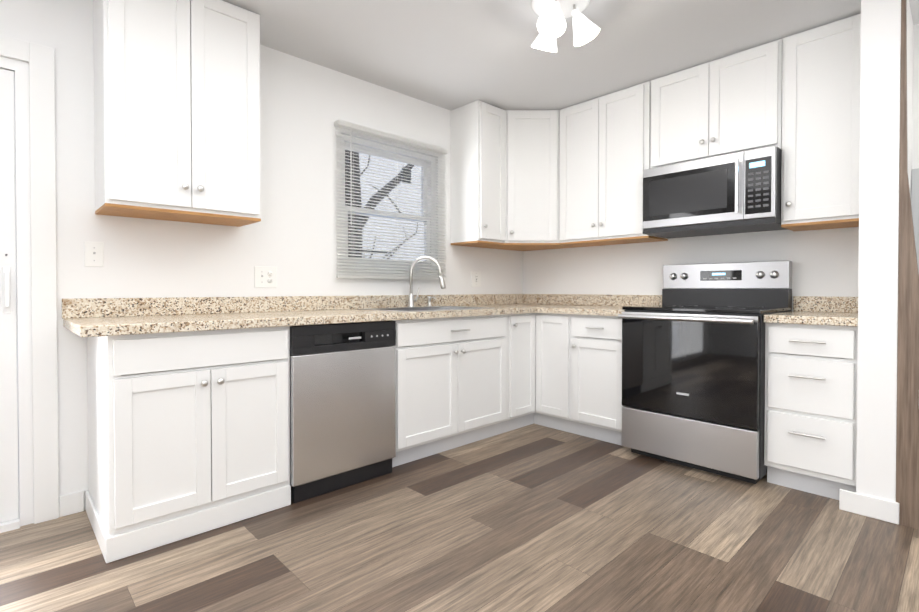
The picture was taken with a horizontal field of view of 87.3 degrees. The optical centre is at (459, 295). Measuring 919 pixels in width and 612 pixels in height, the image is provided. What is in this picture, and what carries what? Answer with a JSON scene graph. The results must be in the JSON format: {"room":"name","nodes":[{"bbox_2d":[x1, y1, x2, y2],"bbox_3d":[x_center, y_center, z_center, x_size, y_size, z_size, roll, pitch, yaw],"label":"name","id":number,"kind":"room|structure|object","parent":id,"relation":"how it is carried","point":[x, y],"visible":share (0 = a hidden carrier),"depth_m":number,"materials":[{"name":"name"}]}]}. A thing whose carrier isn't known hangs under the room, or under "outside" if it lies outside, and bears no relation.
{"room":"kitchen","nodes":[
{"label":"kitchen","id":0,"kind":"room"},
{"bbox_2d":[0,0,522,512],"bbox_3d":[-1.308,-0.227,2.763,5.400,2.450,0.150,-1,1,-44],"label":"wall","id":1,"kind":"structure","parent":0,"point":[291,235],"depth_m":2.78,"materials":[{"name":"white paint"}]},
{"bbox_2d":[0,68,18,522],"bbox_3d":[-2.248,0.008,1.780,0.902,1.941,0.075,-1,1,-44],"label":"door","id":2,"kind":"structure","parent":1,"relation":"in","point":[9,491],"depth_m":2.07,"materials":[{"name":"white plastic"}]},
{"bbox_2d":[0,34,58,532],"bbox_3d":[-2.583,-0.040,1.522,2.009,2.106,0.150,-1,1,-44],"label":"door frame","id":3,"kind":"structure","parent":1,"relation":"attached to","point":[36,254],"depth_m":2.12,"materials":[{"name":"white wood"}]},
{"bbox_2d":[84,241,103,266],"bbox_3d":[-1.714,-0.193,2.262,0.072,0.118,0.016,-1,1,-44],"label":"switch plate","id":4,"kind":"object","parent":1,"relation":"attached to","point":[94,253],"visible":1,"depth_m":2.26,"materials":[{"name":"white plastic"}]},
{"bbox_2d":[93,0,260,226],"bbox_3d":[-1.355,-0.913,2.358,0.655,1.062,0.355,-1,1,-44],"label":"upper cabinet","id":5,"kind":"object","parent":1,"relation":"attached to","point":[176,110],"visible":1,"depth_m":2.22,"materials":[{"name":"white wood"}]},
{"bbox_2d":[254,266,276,287],"bbox_3d":[-1.131,-0.106,2.818,0.130,0.125,0.016,-1,1,-44],"label":"electrical outlet","id":6,"kind":"object","parent":1,"relation":"attached to","point":[265,276],"visible":1,"depth_m":2.82,"materials":[{"name":"white plastic"}]},
{"bbox_2d":[341,134,437,271],"bbox_3d":[-0.520,-0.626,3.505,0.840,0.900,0.145,-1,1,-44],"label":"window","id":7,"kind":"structure","parent":1,"relation":"in","point":[344,137],"depth_m":3.52,"materials":[{"name":"white plastic"}]},
{"bbox_2d":[334,119,447,279],"bbox_3d":[-0.446,-0.621,3.428,0.950,1.013,0.062,-1,1,-44],"label":"window blind","id":8,"kind":"object","parent":7,"relation":"attached to","point":[352,127],"visible":0.92,"depth_m":3.38,"materials":[{"name":"white plastic"}]},
{"bbox_2d":[471,271,480,286],"bbox_3d":[0.139,-0.135,4.032,0.115,0.130,0.009,-1,1,-44],"label":"electrical outlet","id":9,"kind":"object","parent":1,"relation":"attached to","point":[475,278],"visible":1,"depth_m":4.03,"materials":[{"name":"white plastic"}]},
{"bbox_2d":[451,100,505,246],"bbox_3d":[0.161,-0.930,3.803,0.303,1.062,0.355,-1,1,-44],"label":"upper cabinet","id":10,"kind":"object","parent":1,"relation":"attached to","point":[478,139],"visible":1,"depth_m":3.70,"materials":[{"name":"white wood"}]},
{"bbox_2d":[0,424,918,611],"bbox_3d":[0.278,1.078,0.318,6.500,0.100,5.900,-1,1,-44],"label":"floor","id":11,"kind":"structure","parent":0,"point":[534,518],"depth_m":1.91,"materials":[{"name":"brown wood"}]},
{"bbox_2d":[86,326,290,562],"bbox_3d":[-1.263,0.576,2.260,0.721,0.858,0.650,-1,1,-44],"label":"base cabinet","id":12,"kind":"object","parent":11,"relation":"on","point":[189,434],"visible":0.96,"depth_m":2.01,"materials":[{"name":"white wood"}]},
{"bbox_2d":[290,321,395,503],"bbox_3d":[-0.784,0.572,2.720,0.601,0.855,0.610,-1,1,-44],"label":"dishwasher","id":13,"kind":"object","parent":11,"relation":"on","point":[342,405],"visible":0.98,"depth_m":2.47,"materials":[{"name":"grey metal"}]},
{"bbox_2d":[392,314,507,466],"bbox_3d":[-0.203,0.563,3.266,0.987,0.858,0.656,-1,1,-44],"label":"base cabinet","id":14,"kind":"object","parent":11,"relation":"on","point":[451,382],"visible":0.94,"depth_m":3.01,"materials":[{"name":"white wood"}]},
{"bbox_2d":[502,313,574,433],"bbox_3d":[0.575,0.556,3.829,0.913,0.858,0.913,-1,1,-44],"label":"base cabinet","id":15,"kind":"object","parent":11,"relation":"on","point":[539,368],"visible":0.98,"depth_m":3.50,"materials":[{"name":"white wood"}]},
{"bbox_2d":[62,294,537,336],"bbox_3d":[-0.384,0.069,3.093,3.308,0.130,0.648,-1,1,-44],"label":"countertop","id":16,"kind":"structure","parent":15,"relation":"on","point":[88,317],"depth_m":2.53,"materials":[{"name":"stone"}]},
{"bbox_2d":[363,306,488,311],"bbox_3d":[-0.213,0.190,3.280,0.784,0.204,0.514,-1,1,-44],"label":"sink basin","id":17,"kind":"object","parent":16,"relation":"in","point":[412,309],"visible":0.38,"depth_m":3.40,"materials":[{"name":"silver metal"}]},
{"bbox_2d":[408,256,445,306],"bbox_3d":[-0.235,-0.098,3.451,0.200,0.366,0.218,-1,1,-44],"label":"faucet","id":18,"kind":"object","parent":16,"relation":"on","point":[411,300],"visible":1,"depth_m":3.44,"materials":[{"name":"silver metal"}]},
{"bbox_2d":[427,296,436,306],"bbox_3d":[-0.204,0.045,3.558,0.037,0.078,0.096,-1,1,-44],"label":"soap dispenser","id":19,"kind":"object","parent":16,"relation":"on","point":[429,301],"visible":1,"depth_m":3.57,"materials":[{"name":"silver metal"}]},
{"bbox_2d":[538,294,661,315],"bbox_3d":[1.041,0.064,3.527,0.646,0.130,0.690,-1,1,-44],"label":"countertop","id":20,"kind":"structure","parent":15,"relation":"on","point":[580,304],"depth_m":3.71,"materials":[{"name":"stone"}]},
{"bbox_2d":[571,314,622,445],"bbox_3d":[1.130,0.561,3.433,0.656,0.858,0.426,-1,1,-44],"label":"base cabinet","id":21,"kind":"object","parent":11,"relation":"on","point":[596,377],"visible":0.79,"depth_m":3.24,"materials":[{"name":"white wood"}]},
{"bbox_2d":[618,260,791,483],"bbox_3d":[1.494,0.394,2.955,0.746,1.205,0.760,-1,1,-44],"label":"range","id":22,"kind":"object","parent":11,"relation":"on","point":[693,370],"visible":1,"depth_m":2.76,"materials":[{"name":"grey metal"}]},
{"bbox_2d":[764,323,857,499],"bbox_3d":[1.936,0.572,2.587,0.656,0.858,0.382,-1,1,-44],"label":"base cabinet","id":23,"kind":"object","parent":11,"relation":"on","point":[810,442],"visible":0.9,"depth_m":2.38,"materials":[{"name":"white wood"}]},
{"bbox_2d":[763,296,857,326],"bbox_3d":[1.940,0.076,2.584,0.646,0.130,0.380,-1,1,-44],"label":"countertop","id":24,"kind":"structure","parent":23,"relation":"on","point":[822,310],"depth_m":2.71,"materials":[{"name":"stone"}]},
{"bbox_2d":[223,0,918,110],"bbox_3d":[0.549,-1.475,0.546,7.250,0.100,5.900,-1,1,-44],"label":"ceiling","id":25,"kind":"structure","parent":0,"point":[450,55],"depth_m":2.75,"materials":[{"name":"white paint"}]},
{"bbox_2d":[531,0,599,51],"bbox_3d":[0.476,-1.341,2.368,0.344,0.212,0.343,-1,1,-44],"label":"ceiling light","id":26,"kind":"object","parent":25,"relation":"attached to","point":[551,22],"visible":1,"depth_m":2.34,"materials":[{"name":"white glass"}]},
{"bbox_2d":[523,25,913,310],"bbox_3d":[1.550,-0.236,3.570,0.150,2.450,2.625,-1,1,-44],"label":"wall","id":27,"kind":"structure","parent":0,"point":[825,262],"depth_m":3.38,"materials":[{"name":"white paint"}]},
{"bbox_2d":[59,489,898,524],"bbox_3d":[0.368,0.980,0.403,6.450,0.095,5.600,-1,1,-44],"label":"baseboard","id":28,"kind":"structure","parent":27,"relation":"attached to","point":[849,501],"depth_m":2.19,"materials":[{"name":"white wood"}]},
{"bbox_2d":[480,110,575,250],"bbox_3d":[0.577,-0.933,4.025,0.614,1.062,0.608,-1,1,-44],"label":"upper cabinet","id":29,"kind":"object","parent":27,"relation":"attached to","point":[532,184],"visible":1,"depth_m":3.80,"materials":[{"name":"white wood"}]},
{"bbox_2d":[559,81,667,246],"bbox_3d":[1.133,-0.928,3.630,0.355,1.062,0.725,-1,1,-44],"label":"upper cabinet","id":30,"kind":"object","parent":27,"relation":"attached to","point":[605,151],"visible":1,"depth_m":3.50,"materials":[{"name":"white wood"}]},
{"bbox_2d":[650,39,782,167],"bbox_3d":[1.649,-1.143,3.085,0.355,0.619,0.756,-1,1,-44],"label":"upper cabinet","id":31,"kind":"object","parent":27,"relation":"attached to","point":[730,104],"visible":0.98,"depth_m":2.94,"materials":[{"name":"white wood"}]},
{"bbox_2d":[643,145,787,237],"bbox_3d":[1.608,-0.618,3.052,0.466,0.425,0.756,-1,1,-44],"label":"microwave","id":32,"kind":"object","parent":31,"relation":"attached to","point":[736,192],"visible":0.98,"depth_m":2.89,"materials":[{"name":"grey metal"}]},
{"bbox_2d":[781,13,860,230],"bbox_3d":[2.045,-0.917,2.673,0.355,1.062,0.382,-1,1,-44],"label":"upper cabinet","id":33,"kind":"object","parent":27,"relation":"attached to","point":[820,127],"visible":0.88,"depth_m":2.58,"materials":[{"name":"white wood"}]},
{"bbox_2d":[856,0,912,501],"bbox_3d":[2.116,-0.222,2.389,0.659,2.450,0.135,-1,1,-44],"label":"wall","id":34,"kind":"structure","parent":0,"point":[880,74],"depth_m":2.16,"materials":[{"name":"white paint"}]},
{"bbox_2d":[896,0,918,528],"bbox_3d":[1.983,-0.194,2.096,0.079,2.400,0.104,-1,1,-44],"label":"trim","id":35,"kind":"structure","parent":34,"relation":"attached to","point":[907,468],"depth_m":2.09,"materials":[{"name":"wood"}]},
{"bbox_2d":[911,168,918,271],"bbox_3d":[2.930,-0.374,2.119,0.150,0.580,1.373,-1,1,-44],"label":"wall band","id":36,"kind":"object","parent":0,"point":[915,195],"visible":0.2,"depth_m":2.55,"materials":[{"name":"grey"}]},
{"bbox_2d":[912,24,918,168],"bbox_3d":[2.948,-1.054,2.129,0.100,0.780,1.375,-1,1,-44],"label":"wall","id":37,"kind":"structure","parent":0,"point":[915,141],"depth_m":2.58,"materials":[{"name":"white paint"}]},
{"label":"outside","id":38,"kind":"structure","parent":0,"visible":0},
{"bbox_3d":[-11.985,1.055,13.332,22.000,0.130,29.840,-1,1,-44],"label":"ground","id":39,"kind":"structure","parent":38,"visible":0},
{"bbox_2d":[345,150,417,258],"bbox_3d":[-2.218,-1.212,7.689,4.194,4.708,2.475,-1,1,-44],"label":"tree","id":40,"kind":"object","parent":39,"relation":"on","point":[347,176],"depth_m":6.79,"materials":[{"name":"grey plant"}]}
]}

